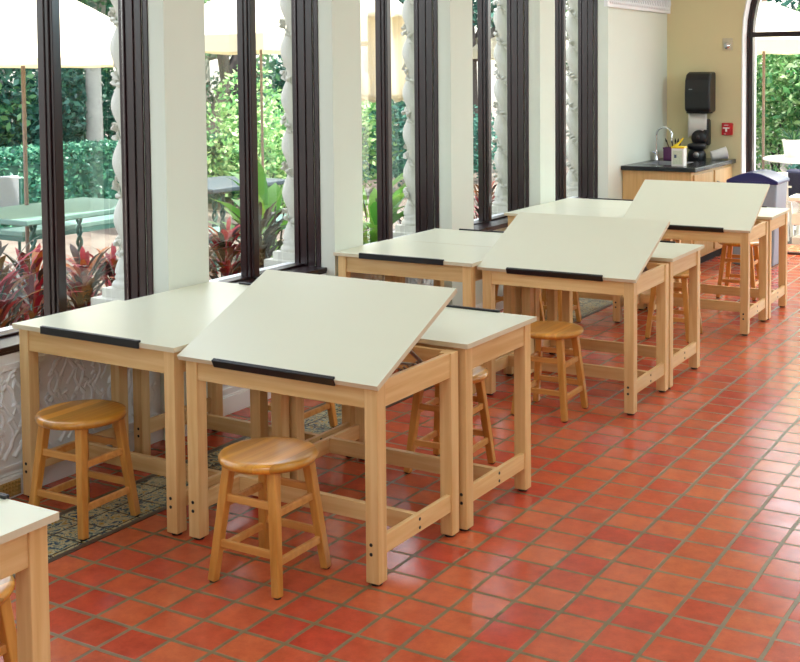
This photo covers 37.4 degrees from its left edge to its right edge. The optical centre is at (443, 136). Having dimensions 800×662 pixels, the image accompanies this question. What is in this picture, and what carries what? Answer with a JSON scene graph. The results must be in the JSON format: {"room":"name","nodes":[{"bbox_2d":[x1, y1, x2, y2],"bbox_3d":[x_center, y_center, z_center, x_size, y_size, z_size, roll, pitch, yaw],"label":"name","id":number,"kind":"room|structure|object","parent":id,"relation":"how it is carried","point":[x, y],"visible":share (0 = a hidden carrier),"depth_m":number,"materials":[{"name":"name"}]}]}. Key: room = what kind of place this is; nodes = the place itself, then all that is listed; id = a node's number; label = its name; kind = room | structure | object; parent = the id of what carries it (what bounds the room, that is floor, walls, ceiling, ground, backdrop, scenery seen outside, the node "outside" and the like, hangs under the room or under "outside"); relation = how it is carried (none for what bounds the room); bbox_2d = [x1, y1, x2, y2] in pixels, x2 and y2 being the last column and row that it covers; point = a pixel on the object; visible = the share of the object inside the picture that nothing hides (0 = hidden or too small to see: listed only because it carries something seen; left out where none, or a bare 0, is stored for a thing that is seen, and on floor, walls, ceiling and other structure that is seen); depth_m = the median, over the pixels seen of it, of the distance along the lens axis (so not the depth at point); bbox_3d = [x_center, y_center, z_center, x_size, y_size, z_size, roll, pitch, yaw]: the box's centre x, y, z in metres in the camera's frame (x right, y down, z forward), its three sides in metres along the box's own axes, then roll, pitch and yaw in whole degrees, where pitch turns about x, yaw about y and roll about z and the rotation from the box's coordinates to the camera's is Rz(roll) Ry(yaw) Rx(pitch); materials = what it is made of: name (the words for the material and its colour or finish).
{"room":"design studio","nodes":[
{"label":"design studio","id":0,"kind":"room"},
{"bbox_2d":[0,244,799,661],"bbox_3d":[2.042,1.601,4.462,7.860,0.120,15.000,1,3,30],"label":"floor","id":1,"kind":"structure","parent":0,"point":[668,530],"depth_m":4.42,"materials":[{"name":"ceramic"}]},
{"bbox_2d":[0,575,17,661],"bbox_3d":[-1.313,1.412,3.113,0.356,0.452,0.356,1,3,30],"label":"wooden stool","id":2,"kind":"object","parent":1,"relation":"on","point":[8,634],"visible":0.86,"depth_m":3.13,"materials":[{"name":"brown wood"}]},
{"bbox_2d":[0,492,58,661],"bbox_3d":[-1.465,1.274,2.823,0.923,0.759,0.605,1,3,30],"label":"table","id":3,"kind":"object","parent":1,"relation":"on","point":[23,526],"visible":1,"depth_m":2.80,"materials":[{"name":"brown wood"}]},
{"bbox_2d":[12,300,267,535],"bbox_3d":[-1.276,1.156,5.031,0.923,0.759,0.605,1,4,31],"label":"table","id":4,"kind":"object","parent":1,"relation":"on","point":[121,334],"visible":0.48,"depth_m":4.92,"materials":[{"name":"beige laminate"}]},
{"bbox_2d":[126,281,355,457],"bbox_3d":[-0.927,1.128,5.526,0.923,0.759,0.605,1,4,31],"label":"table","id":5,"kind":"object","parent":1,"relation":"on","point":[212,296],"visible":0.34,"depth_m":5.52,"materials":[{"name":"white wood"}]},
{"bbox_2d":[208,437,330,599],"bbox_3d":[-0.624,1.347,4.230,0.356,0.452,0.356,1,3,30],"label":"wooden stool","id":6,"kind":"object","parent":1,"relation":"on","point":[267,458],"visible":1,"depth_m":4.17,"materials":[{"name":"brown wood"}]},
{"bbox_2d":[13,298,612,574],"bbox_3d":[-1.211,1.530,5.126,0.300,0.002,12.700,1,3,30],"label":"tile border","id":7,"kind":"object","parent":1,"relation":"on","point":[62,534],"depth_m":4.90,"materials":[{"name":"tile"}]},
{"bbox_2d":[29,399,140,540],"bbox_3d":[-1.451,1.324,4.746,0.356,0.452,0.356,1,3,29],"label":"wooden stool","id":8,"kind":"object","parent":7,"relation":"on","point":[80,416],"visible":0.96,"depth_m":4.68,"materials":[{"name":"brown wood"}]},
{"bbox_2d":[268,398,337,426],"bbox_3d":[-0.755,1.255,5.945,0.356,0.452,0.356,1,3,30],"label":"wooden stool","id":9,"kind":"object","parent":7,"relation":"on","point":[330,407],"visible":0.06,"depth_m":5.98,"materials":[{"name":"brown wood"}]},
{"bbox_2d":[495,284,544,320],"bbox_3d":[0.482,1.143,7.883,0.356,0.452,0.356,1,3,29],"label":"wooden stool","id":10,"kind":"object","parent":7,"relation":"on","point":[497,298],"visible":0.02,"depth_m":7.90,"materials":[{"name":"brown wood"}]},
{"bbox_2d":[542,288,581,321],"bbox_3d":[0.775,1.112,8.429,0.356,0.452,0.356,1,4,32],"label":"wooden stool","id":11,"kind":"object","parent":7,"relation":"on","point":[576,307],"visible":0.22,"depth_m":8.46,"materials":[{"name":"brown wood"}]},
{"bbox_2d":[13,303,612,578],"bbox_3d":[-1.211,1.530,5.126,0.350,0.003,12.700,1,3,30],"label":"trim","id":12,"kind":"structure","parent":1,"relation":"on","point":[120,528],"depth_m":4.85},
{"bbox_2d":[177,269,458,585],"bbox_3d":[-0.475,1.068,4.543,0.923,0.975,0.599,1,4,31],"label":"table","id":13,"kind":"object","parent":1,"relation":"on","point":[333,339],"visible":0.88,"depth_m":4.47,"materials":[{"name":"beige laminate"}]},
{"bbox_2d":[289,305,536,530],"bbox_3d":[-0.147,1.146,5.059,0.923,0.759,0.605,1,4,31],"label":"table","id":14,"kind":"object","parent":1,"relation":"on","point":[479,336],"visible":0.66,"depth_m":4.97,"materials":[{"name":"brown wood"}]},
{"bbox_2d":[333,239,514,393],"bbox_3d":[-0.099,1.044,6.981,0.923,0.759,0.605,1,3,29],"label":"table","id":15,"kind":"object","parent":1,"relation":"on","point":[391,259],"visible":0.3,"depth_m":6.80,"materials":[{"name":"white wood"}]},
{"bbox_2d":[404,365,495,473],"bbox_3d":[0.028,1.283,5.361,0.356,0.452,0.356,1,3,27],"label":"wooden stool","id":16,"kind":"object","parent":1,"relation":"on","point":[480,373],"visible":0.45,"depth_m":5.38,"materials":[{"name":"brown wood"}]},
{"bbox_2d":[389,228,557,354],"bbox_3d":[0.206,1.014,7.508,0.923,0.759,0.605,1,3,29],"label":"table","id":17,"kind":"object","parent":1,"relation":"on","point":[472,237],"visible":0.09,"depth_m":7.50,"materials":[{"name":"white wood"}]},
{"bbox_2d":[511,321,588,422],"bbox_3d":[0.561,1.232,6.247,0.356,0.452,0.356,1,3,28],"label":"wooden stool","id":18,"kind":"object","parent":1,"relation":"on","point":[541,331],"visible":0.72,"depth_m":6.20,"materials":[{"name":"brown wood"}]},
{"bbox_2d":[477,212,669,414],"bbox_3d":[0.729,0.954,6.575,0.923,0.969,0.598,1,3,29],"label":"table","id":19,"kind":"object","parent":1,"relation":"on","point":[589,254],"visible":0.8,"depth_m":6.49,"materials":[{"name":"beige laminate"}]},
{"bbox_2d":[504,205,645,322],"bbox_3d":[1.000,0.936,8.873,0.923,0.759,0.605,1,3,29],"label":"table","id":20,"kind":"object","parent":1,"relation":"on","point":[618,301],"visible":0.27,"depth_m":8.82,"materials":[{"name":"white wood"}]},
{"bbox_2d":[541,198,671,307],"bbox_3d":[1.303,0.906,9.398,0.923,0.759,0.605,1,3,29],"label":"table","id":21,"kind":"object","parent":1,"relation":"on","point":[607,203],"visible":0.14,"depth_m":9.42,"materials":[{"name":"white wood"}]},
{"bbox_2d":[534,240,704,388],"bbox_3d":[1.026,1.029,7.105,0.923,0.759,0.605,1,3,29],"label":"table","id":22,"kind":"object","parent":1,"relation":"on","point":[680,257],"visible":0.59,"depth_m":7.07,"materials":[{"name":"brown wood"}]},
{"bbox_2d":[645,269,702,342],"bbox_3d":[1.563,1.131,8.015,0.356,0.452,0.356,1,3,28],"label":"wooden stool","id":23,"kind":"object","parent":1,"relation":"on","point":[684,275],"visible":0.27,"depth_m":7.88,"materials":[{"name":"brown wood"}]},
{"bbox_2d":[622,164,731,263],"bbox_3d":[2.262,0.732,11.275,0.705,0.893,1.225,1,3,30],"label":"base cabinet","id":24,"kind":"object","parent":1,"relation":"on","point":[632,180],"visible":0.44,"depth_m":10.87,"materials":[{"name":"brown wood"}]},
{"bbox_2d":[621,157,735,172],"bbox_3d":[2.248,0.266,11.235,0.708,0.040,1.267,1,3,30],"label":"countertop","id":25,"kind":"structure","parent":24,"relation":"on","point":[697,165],"depth_m":10.84,"materials":[{"name":"black stone"}]},
{"bbox_2d":[651,126,672,159],"bbox_3d":[2.123,0.067,11.454,0.208,0.336,0.114,1,3,30],"label":"faucet","id":26,"kind":"object","parent":25,"relation":"on","point":[655,151],"visible":1,"depth_m":11.50,"materials":[{"name":"silver metal"}]},
{"bbox_2d":[671,146,686,166],"bbox_3d":[2.139,0.181,10.745,0.122,0.183,0.096,1,3,30],"label":"tub","id":27,"kind":"object","parent":25,"relation":"on","point":[678,153],"visible":1,"depth_m":10.71,"materials":[{"name":"plastic"}]},
{"bbox_2d":[687,143,705,159],"bbox_3d":[2.473,0.148,11.553,0.184,0.158,0.190,1,3,30],"label":"coffee grinder","id":28,"kind":"object","parent":25,"relation":"on","point":[696,152],"visible":1,"depth_m":11.48,"materials":[{"name":"black plastic"}]},
{"bbox_2d":[710,146,728,159],"bbox_3d":[2.675,0.166,11.479,0.171,0.135,0.122,0,3,3],"label":"container","id":29,"kind":"object","parent":25,"relation":"on","point":[722,153],"visible":1,"depth_m":11.44,"materials":[{"name":"plastic"}]},
{"bbox_2d":[623,180,769,335],"bbox_3d":[1.793,0.838,8.416,0.923,0.991,0.599,1,3,29],"label":"table","id":30,"kind":"object","parent":1,"relation":"on","point":[695,210],"visible":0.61,"depth_m":8.33,"materials":[{"name":"beige laminate"}]},
{"bbox_2d":[655,206,790,319],"bbox_3d":[2.090,0.924,8.947,0.923,0.759,0.605,1,3,29],"label":"table","id":31,"kind":"object","parent":1,"relation":"on","point":[776,218],"visible":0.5,"depth_m":8.91,"materials":[{"name":"brown wood"}]},
{"bbox_2d":[716,239,758,300],"bbox_3d":[2.362,1.051,9.416,0.356,0.452,0.356,1,3,27],"label":"wooden stool","id":32,"kind":"object","parent":1,"relation":"on","point":[754,244],"visible":0.5,"depth_m":9.35,"materials":[{"name":"brown wood"}]},
{"bbox_2d":[726,169,789,266],"bbox_3d":[2.933,0.754,11.033,0.476,0.865,0.444,1,3,30],"label":"recycling bin","id":33,"kind":"object","parent":1,"relation":"on","point":[776,195],"visible":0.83,"depth_m":10.84,"materials":[{"name":"grey plastic"}]},
{"bbox_2d":[133,0,666,439],"bbox_3d":[-1.418,-0.299,5.870,0.295,3.820,14.160,1,3,30],"label":"wall","id":34,"kind":"structure","parent":0,"point":[632,44],"depth_m":7.14,"materials":[{"name":"beige paint"}]},
{"bbox_2d":[0,473,22,498],"bbox_3d":[-1.845,1.494,5.005,0.014,0.088,0.170,1,3,30],"label":"air vent","id":35,"kind":"object","parent":34,"relation":"attached to","point":[13,486],"visible":0.85,"depth_m":5.02,"materials":[{"name":"white paint"}]},
{"bbox_2d":[0,478,20,496],"bbox_3d":[-1.842,1.497,5.001,0.006,0.066,0.128,1,3,30],"label":"grille","id":36,"kind":"object","parent":35,"relation":"attached to","point":[11,486],"depth_m":5.01,"materials":[{"name":"brown wicker"}]},
{"bbox_2d":[0,0,153,355],"bbox_3d":[-1.796,-0.212,5.325,0.289,2.232,1.141,1,3,30],"label":"window","id":37,"kind":"structure","parent":34,"relation":"in","point":[47,11],"depth_m":5.74,"materials":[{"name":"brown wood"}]},
{"bbox_2d":[0,351,160,476],"bbox_3d":[-1.669,1.165,5.330,0.028,0.517,1.098,1,3,30],"label":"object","id":38,"kind":"structure","parent":34,"relation":"attached to","point":[62,379],"depth_m":5.23,"materials":[{"name":"white paint"}]},
{"bbox_2d":[0,295,502,485],"bbox_3d":[-0.229,1.332,7.762,0.075,0.105,7.340,1,3,30],"label":"baseboard","id":39,"kind":"structure","parent":34,"relation":"attached to","point":[238,400],"depth_m":5.76,"materials":[{"name":"white paint"}]},
{"bbox_2d":[209,0,326,283],"bbox_3d":[-1.099,-0.281,6.530,0.289,2.232,1.141,1,3,30],"label":"window","id":40,"kind":"structure","parent":34,"relation":"in","point":[303,89],"depth_m":6.96,"materials":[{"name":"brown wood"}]},
{"bbox_2d":[223,273,325,395],"bbox_3d":[-0.972,1.096,6.533,0.028,0.517,1.101,1,3,30],"label":"trim","id":41,"kind":"structure","parent":34,"relation":"attached to","point":[227,389],"depth_m":6.26,"materials":[{"name":"white paint"}]},
{"bbox_2d":[363,273,432,285],"bbox_3d":[-0.274,1.027,7.740,0.028,0.517,1.094,1,3,30],"label":"trim","id":42,"kind":"structure","parent":34,"relation":"attached to","point":[429,282],"depth_m":7.82,"materials":[{"name":"white paint"}]},
{"bbox_2d":[364,0,438,244],"bbox_3d":[-0.400,-0.350,7.737,0.289,2.232,1.135,1,3,30],"label":"window","id":43,"kind":"structure","parent":34,"relation":"in","point":[423,34],"depth_m":8.17,"materials":[{"name":"brown wood"}]},
{"bbox_2d":[474,0,528,230],"bbox_3d":[0.309,-0.420,8.963,0.289,2.232,1.150,1,3,30],"label":"window","id":44,"kind":"structure","parent":34,"relation":"in","point":[486,220],"depth_m":9.39,"materials":[{"name":"brown wood"}]},
{"bbox_2d":[555,0,597,200],"bbox_3d":[1.012,-0.489,10.177,0.289,2.232,1.173,1,3,30],"label":"window","id":45,"kind":"structure","parent":34,"relation":"in","point":[586,9],"depth_m":10.62,"materials":[{"name":"brown wood"}]},
{"bbox_2d":[604,0,670,13],"bbox_3d":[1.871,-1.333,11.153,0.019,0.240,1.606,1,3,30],"label":"trim","id":46,"kind":"structure","parent":34,"relation":"attached to","point":[628,3],"depth_m":11.25,"materials":[{"name":"white paint"}]},
{"bbox_2d":[667,0,745,249],"bbox_3d":[5.436,-0.589,10.355,7.760,3.820,0.480,1,3,30],"label":"wall","id":47,"kind":"structure","parent":0,"point":[696,29],"depth_m":11.70,"materials":[{"name":"paint"}]},
{"bbox_2d":[685,72,715,137],"bbox_3d":[2.527,-0.307,11.653,0.255,0.655,0.212,1,3,30],"label":"dispenser","id":48,"kind":"object","parent":47,"relation":"attached to","point":[700,87],"visible":1,"depth_m":11.59,"materials":[{"name":"black plastic"}]},
{"bbox_2d":[691,119,710,144],"bbox_3d":[2.541,-0.039,11.685,0.163,0.263,0.170,1,3,30],"label":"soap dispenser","id":49,"kind":"object","parent":47,"relation":"attached to","point":[698,136],"visible":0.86,"depth_m":11.64,"materials":[{"name":"black plastic"}]},
{"bbox_2d":[722,123,732,134],"bbox_3d":[2.784,-0.072,11.610,0.102,0.120,0.058,1,3,30],"label":"fire alarm","id":50,"kind":"object","parent":47,"relation":"attached to","point":[727,128],"visible":1,"depth_m":11.59,"materials":[{"name":"red plastic"}]},
{"bbox_2d":[722,38,732,49],"bbox_3d":[2.775,-0.903,11.573,0.100,0.120,0.044,1,3,30],"label":"wall sensor","id":51,"kind":"object","parent":47,"relation":"attached to","point":[727,44],"visible":1,"depth_m":11.57,"materials":[{"name":"silver metal"}]},
{"bbox_2d":[741,0,761,173],"bbox_3d":[4.326,-0.639,10.994,3.000,3.630,0.488,1,3,30],"label":"trim","id":52,"kind":"structure","parent":47,"relation":"attached to","point":[748,2],"depth_m":11.59,"materials":[{"name":"white paint"}]},
{"bbox_2d":[746,0,799,254],"bbox_3d":[4.298,-0.630,10.947,2.976,3.618,0.110,1,3,30],"label":"door","id":53,"kind":"structure","parent":47,"relation":"in","point":[751,25],"depth_m":11.65,"materials":[{"name":"brown wood"}]},
{"label":"outside","id":54,"kind":"structure","parent":0,"visible":0},
{"bbox_2d":[1,105,795,325],"bbox_3d":[-5.667,0.172,34.520,35.685,0.200,66.000,1,3,30],"label":"floor","id":55,"kind":"structure","parent":54,"point":[100,239],"depth_m":13.69,"materials":[{"name":"beige concrete"}]},
{"bbox_2d":[0,175,21,250],"bbox_3d":[-4.075,0.847,10.798,0.508,0.930,0.480,-2,3,-30],"label":"patio chair","id":56,"kind":"object","parent":55,"relation":"on","point":[10,186],"visible":0.35,"depth_m":11.03,"materials":[{"name":"white metal"}]},
{"bbox_2d":[0,68,36,147],"bbox_3d":[-6.708,-0.133,16.183,1.571,2.454,2.062,2,4,34],"label":"shrub","id":57,"kind":"object","parent":55,"relation":"on","point":[6,109],"visible":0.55,"depth_m":16.36,"materials":[{"name":"green plant"}]},
{"bbox_2d":[0,68,88,158],"bbox_3d":[-5.994,-0.094,17.002,1.877,2.290,1.593,-3,4,-39],"label":"shrub","id":58,"kind":"object","parent":55,"relation":"on","point":[33,138],"visible":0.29,"depth_m":16.83,"materials":[{"name":"green plant"}]},
{"bbox_2d":[0,214,114,241],"bbox_3d":[-3.440,1.042,11.188,0.304,0.490,1.604,1,3,30],"label":"bench","id":59,"kind":"object","parent":55,"relation":"on","point":[106,221],"visible":0.38,"depth_m":10.92,"materials":[{"name":"green stone"}]},
{"bbox_2d":[0,0,115,306],"bbox_3d":[-3.433,-0.020,9.677,2.488,2.770,2.488,2,4,41],"label":"market umbrella","id":60,"kind":"object","parent":55,"relation":"on","point":[86,33],"visible":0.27,"depth_m":8.95,"materials":[{"name":"white fabric"}]},
{"bbox_2d":[0,197,118,317],"bbox_3d":[-3.103,0.976,9.508,0.920,0.806,1.400,1,3,30],"label":"patio table","id":61,"kind":"object","parent":55,"relation":"on","point":[30,215],"visible":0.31,"depth_m":9.30,"materials":[{"name":"green metal"}]},
{"bbox_2d":[18,68,119,147],"bbox_3d":[-5.699,-0.204,18.302,1.514,2.412,1.967,2,4,36],"label":"shrub","id":62,"kind":"object","parent":55,"relation":"on","point":[108,94],"visible":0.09,"depth_m":18.08,"materials":[{"name":"green plant"}]},
{"bbox_2d":[77,0,115,141],"bbox_3d":[-5.064,-1.441,17.021,3.344,4.858,2.932,-2,3,-28],"label":"tree","id":63,"kind":"object","parent":55,"relation":"on","point":[94,126],"visible":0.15,"depth_m":17.08,"materials":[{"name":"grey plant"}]},
{"bbox_2d":[0,133,239,227],"bbox_3d":[-4.801,0.571,15.418,1.032,1.047,5.708,1,3,30],"label":"clipped hedge","id":64,"kind":"object","parent":55,"relation":"on","point":[89,172],"visible":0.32,"depth_m":14.98,"materials":[{"name":"green plant"}]},
{"bbox_2d":[76,0,283,110],"bbox_3d":[-4.453,-2.297,21.086,5.081,6.129,4.662,1,3,23],"label":"tree","id":65,"kind":"object","parent":55,"relation":"on","point":[208,57],"visible":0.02,"depth_m":21.06,"materials":[{"name":"green plant"}]},
{"bbox_2d":[206,0,237,133],"bbox_3d":[-3.017,-0.966,18.909,2.035,3.772,2.110,1,3,30],"label":"tree","id":66,"kind":"object","parent":55,"relation":"on","point":[225,65],"visible":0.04,"depth_m":18.62,"materials":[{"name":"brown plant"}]},
{"bbox_2d":[204,0,284,167],"bbox_3d":[-2.189,-0.433,14.197,1.919,3.100,1.919,2,4,35],"label":"market umbrella","id":67,"kind":"object","parent":55,"relation":"on","point":[220,16],"visible":0.17,"depth_m":13.34,"materials":[{"name":"white fabric"}]},
{"bbox_2d":[206,54,285,133],"bbox_3d":[-3.602,-0.331,20.566,1.526,2.421,1.933,1,3,24],"label":"shrub","id":68,"kind":"object","parent":55,"relation":"on","point":[211,98],"visible":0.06,"depth_m":20.58,"materials":[{"name":"green plant"}]},
{"bbox_2d":[207,176,285,271],"bbox_3d":[-2.223,0.855,11.688,0.900,0.806,1.200,1,3,30],"label":"patio table","id":69,"kind":"object","parent":55,"relation":"on","point":[219,184],"visible":0.25,"depth_m":11.51,"materials":[{"name":"grey stone"}]},
{"bbox_2d":[206,64,287,211],"bbox_3d":[-2.511,-0.009,16.824,1.998,2.157,2.176,2,4,33],"label":"bush","id":70,"kind":"object","parent":55,"relation":"on","point":[274,134],"visible":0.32,"depth_m":16.45,"materials":[{"name":"green plant"}]},
{"bbox_2d":[233,127,406,195],"bbox_3d":[-1.623,0.320,20.911,1.036,0.919,6.843,1,3,30],"label":"clipped hedge","id":71,"kind":"object","parent":55,"relation":"on","point":[364,161],"visible":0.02,"depth_m":20.81,"materials":[{"name":"green plant"}]},
{"bbox_2d":[279,100,404,188],"bbox_3d":[-1.543,-0.053,18.203,1.752,2.015,2.037,0,3,15],"label":"bush","id":72,"kind":"object","parent":55,"relation":"on","point":[366,121],"visible":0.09,"depth_m":17.93,"materials":[{"name":"green plant"}]},
{"bbox_2d":[360,0,407,102],"bbox_3d":[-0.651,-0.152,11.970,0.760,2.750,0.760,-3,4,-37],"label":"folded umbrella","id":73,"kind":"object","parent":55,"relation":"on","point":[367,7],"visible":0.34,"depth_m":11.65,"materials":[{"name":"beige fabric"}]},
{"bbox_2d":[362,98,406,189],"bbox_3d":[-0.500,-0.057,18.306,1.631,1.960,1.806,1,3,30],"label":"bush","id":74,"kind":"object","parent":55,"relation":"on","point":[398,107],"visible":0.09,"depth_m":17.91,"materials":[{"name":"green plant"}]},
{"bbox_2d":[472,0,496,171],"bbox_3d":[0.523,-2.042,22.088,3.609,5.439,2.791,-3,4,-44],"label":"tree","id":75,"kind":"object","parent":55,"relation":"on","point":[474,3],"visible":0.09,"depth_m":22.23,"materials":[{"name":"green plant"}]},
{"bbox_2d":[473,104,498,177],"bbox_3d":[0.230,0.088,20.224,1.625,1.491,1.845,1,3,30],"label":"bush","id":76,"kind":"object","parent":55,"relation":"on","point":[475,131],"visible":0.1,"depth_m":20.05,"materials":[{"name":"green plant"}]},
{"bbox_2d":[473,36,568,59],"bbox_3d":[1.474,-0.897,22.924,2.414,3.050,2.414,-3,4,-43],"label":"market umbrella","id":77,"kind":"object","parent":55,"relation":"on","point":[493,40],"visible":0.05,"depth_m":22.06,"materials":[{"name":"beige fabric"}]},
{"bbox_2d":[756,5,799,171],"bbox_3d":[5.834,-0.727,20.671,1.795,3.145,1.506,2,4,42],"label":"shrub","id":78,"kind":"object","parent":55,"relation":"on","point":[771,124],"visible":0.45,"depth_m":20.36,"materials":[{"name":"green plant"}]},
{"bbox_2d":[756,0,799,156],"bbox_3d":[7.119,-2.754,23.470,5.014,6.894,3.328,1,3,18],"label":"tree","id":79,"kind":"object","parent":55,"relation":"on","point":[786,3],"visible":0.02,"depth_m":23.14,"materials":[{"name":"green plant"}]},
{"bbox_3d":[-0.620,1.370,8.650,1.035,0.060,9.800,1,3,30],"label":"planting bed","id":80,"kind":"object","parent":55,"relation":"on","visible":0},
{"bbox_2d":[0,236,43,327],"bbox_3d":[-2.293,1.004,6.029,0.631,0.977,0.598,1,3,30],"label":"plant","id":81,"kind":"object","parent":80,"relation":"on","point":[6,285],"visible":0.51,"depth_m":6.06,"materials":[{"name":"red plant"}]},
{"bbox_2d":[0,243,84,326],"bbox_3d":[-2.191,1.024,6.293,0.548,0.907,0.584,-2,3,-24],"label":"plant","id":82,"kind":"object","parent":80,"relation":"on","point":[32,286],"visible":0.3,"depth_m":6.23,"materials":[{"name":"red plant"}]},
{"bbox_2d":[66,244,114,310],"bbox_3d":[-1.944,1.031,6.576,0.554,0.860,0.560,1,3,30],"label":"plant","id":83,"kind":"object","parent":80,"relation":"on","point":[83,274],"visible":0.39,"depth_m":6.51,"materials":[{"name":"red plant"}]},
{"bbox_2d":[89,243,117,291],"bbox_3d":[-1.876,1.035,6.822,0.555,0.825,0.555,1,3,30],"label":"plant","id":84,"kind":"object","parent":80,"relation":"on","point":[113,260],"visible":0.07,"depth_m":6.79,"materials":[{"name":"red plant"}]},
{"bbox_2d":[91,0,123,305],"bbox_3d":[-1.627,-0.069,6.041,0.240,3.105,0.300,1,3,30],"label":"carved column","id":85,"kind":"structure","parent":80,"relation":"on","point":[114,292],"depth_m":6.00,"materials":[{"name":"stone"}]},
{"bbox_2d":[208,233,235,273],"bbox_3d":[-1.558,1.015,7.258,0.572,0.814,0.532,1,3,30],"label":"plant","id":86,"kind":"object","parent":80,"relation":"on","point":[210,239],"visible":0.07,"depth_m":7.31,"materials":[{"name":"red plant"}]},
{"bbox_2d":[208,217,266,278],"bbox_3d":[-1.405,0.969,7.543,0.538,0.873,0.562,-2,3,-22],"label":"plant","id":87,"kind":"object","parent":80,"relation":"on","point":[225,233],"visible":0.3,"depth_m":7.49,"materials":[{"name":"red plant"}]},
{"bbox_2d":[208,161,288,259],"bbox_3d":[-1.181,0.716,8.148,0.911,1.310,1.138,-2,3,-21],"label":"leaf plant","id":88,"kind":"object","parent":80,"relation":"on","point":[267,196],"visible":0.2,"depth_m":8.14,"materials":[{"name":"green plant"}]},
{"bbox_2d":[221,201,286,268],"bbox_3d":[-1.226,0.910,7.836,0.592,0.956,0.576,-1,3,-5],"label":"plant","id":89,"kind":"object","parent":80,"relation":"on","point":[269,237],"visible":0.26,"depth_m":7.80,"materials":[{"name":"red plant"}]},
{"bbox_2d":[264,0,294,266],"bbox_3d":[-0.929,-0.138,7.249,0.240,3.105,0.300,1,3,30],"label":"carved column","id":90,"kind":"structure","parent":80,"relation":"on","point":[287,252],"depth_m":7.20,"materials":[{"name":"stone"}]},
{"bbox_2d":[362,173,408,244],"bbox_3d":[-0.580,0.789,9.221,1.169,1.042,0.824,1,3,19],"label":"leaf plant","id":91,"kind":"object","parent":80,"relation":"on","point":[370,235],"visible":0.23,"depth_m":9.26,"materials":[{"name":"green plant"}]},
{"bbox_2d":[393,0,414,237],"bbox_3d":[-0.228,-0.207,8.461,0.240,3.105,0.300,1,3,30],"label":"carved column","id":92,"kind":"structure","parent":80,"relation":"on","point":[407,226],"depth_m":8.41,"materials":[{"name":"stone"}]},
{"bbox_2d":[473,181,496,218],"bbox_3d":[0.394,0.814,10.779,0.524,0.814,0.516,1,3,30],"label":"plant","id":93,"kind":"object","parent":80,"relation":"on","point":[494,186],"visible":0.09,"depth_m":10.78,"materials":[{"name":"red plant"}]},
{"bbox_2d":[492,0,506,214],"bbox_3d":[0.477,-0.277,9.679,0.240,3.105,0.300,1,3,30],"label":"carved column","id":94,"kind":"structure","parent":80,"relation":"on","point":[499,205],"depth_m":9.63,"materials":[{"name":"stone"}]},
{"bbox_2d":[566,0,577,197],"bbox_3d":[1.190,-0.348,10.911,0.240,3.105,0.300,1,3,30],"label":"carved column","id":95,"kind":"structure","parent":80,"relation":"on","point":[572,17],"depth_m":10.86,"materials":[{"name":"stone"}]},
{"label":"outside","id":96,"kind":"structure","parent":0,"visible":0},
{"bbox_2d":[787,201,798,244],"bbox_3d":[29.216,0.413,24.936,34.315,0.200,47.700,1,3,30],"label":"terrace","id":97,"kind":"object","parent":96,"point":[795,204],"depth_m":15.18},
{"bbox_2d":[756,0,799,168],"bbox_3d":[3.785,-0.302,13.987,2.228,2.770,2.228,2,4,41],"label":"market umbrella","id":98,"kind":"object","parent":97,"relation":"on","point":[772,17],"visible":0.34,"depth_m":13.28,"materials":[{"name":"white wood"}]},
{"bbox_2d":[757,54,799,148],"bbox_3d":[8.028,-2.343,20.189,5.312,6.127,4.008,-1,3,-19],"label":"tree","id":99,"kind":"object","parent":97,"relation":"on","point":[787,90],"visible":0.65,"depth_m":19.85,"materials":[{"name":"green plant"}]},
{"bbox_2d":[763,155,799,229],"bbox_3d":[4.319,0.668,13.791,1.160,0.845,1.160,1,3,30],"label":"table","id":100,"kind":"object","parent":97,"relation":"on","point":[772,158],"visible":0.75,"depth_m":13.59,"materials":[{"name":"white plastic"}]},
{"bbox_2d":[778,127,799,157],"bbox_3d":[4.092,0.058,13.842,0.368,0.371,0.343,-1,3,-4],"label":"potted plant","id":101,"kind":"object","parent":100,"relation":"on","point":[791,143],"visible":1,"depth_m":13.74,"materials":[{"name":"green plant"}]},
{"bbox_2d":[778,172,793,240],"bbox_3d":[3.596,0.754,13.094,0.550,0.762,0.518,1,3,24],"label":"garden chair","id":102,"kind":"object","parent":97,"relation":"on","point":[788,202],"visible":0.16,"depth_m":13.20,"materials":[{"name":"white plastic"}]},
{"bbox_2d":[788,57,799,128],"bbox_3d":[6.664,-0.804,19.688,1.487,3.278,1.790,-3,4,-43],"label":"shrub","id":103,"kind":"object","parent":97,"relation":"on","point":[796,78],"visible":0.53,"depth_m":19.88,"materials":[{"name":"green plant"}]},
{"bbox_2d":[789,194,799,244],"bbox_3d":[4.553,0.912,11.935,2.050,0.550,0.300,1,3,30],"label":"wall","id":104,"kind":"structure","parent":97,"relation":"on","point":[796,197],"depth_m":12.31,"materials":[{"name":"beige paint"}]},
{"bbox_2d":[795,201,799,235],"bbox_3d":[4.144,0.761,12.871,0.518,0.762,0.550,-3,4,-45],"label":"garden chair","id":105,"kind":"object","parent":97,"relation":"on","point":[797,226],"visible":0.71,"depth_m":12.91,"materials":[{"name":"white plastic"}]},
{"bbox_2d":[786,169,799,195],"bbox_3d":[3.901,0.529,12.742,0.184,0.344,0.400,-3,4,-45],"label":"seat cushion","id":106,"kind":"object","parent":105,"relation":"on","point":[793,174],"visible":0.63,"depth_m":12.76,"materials":[{"name":"blue fabric"}]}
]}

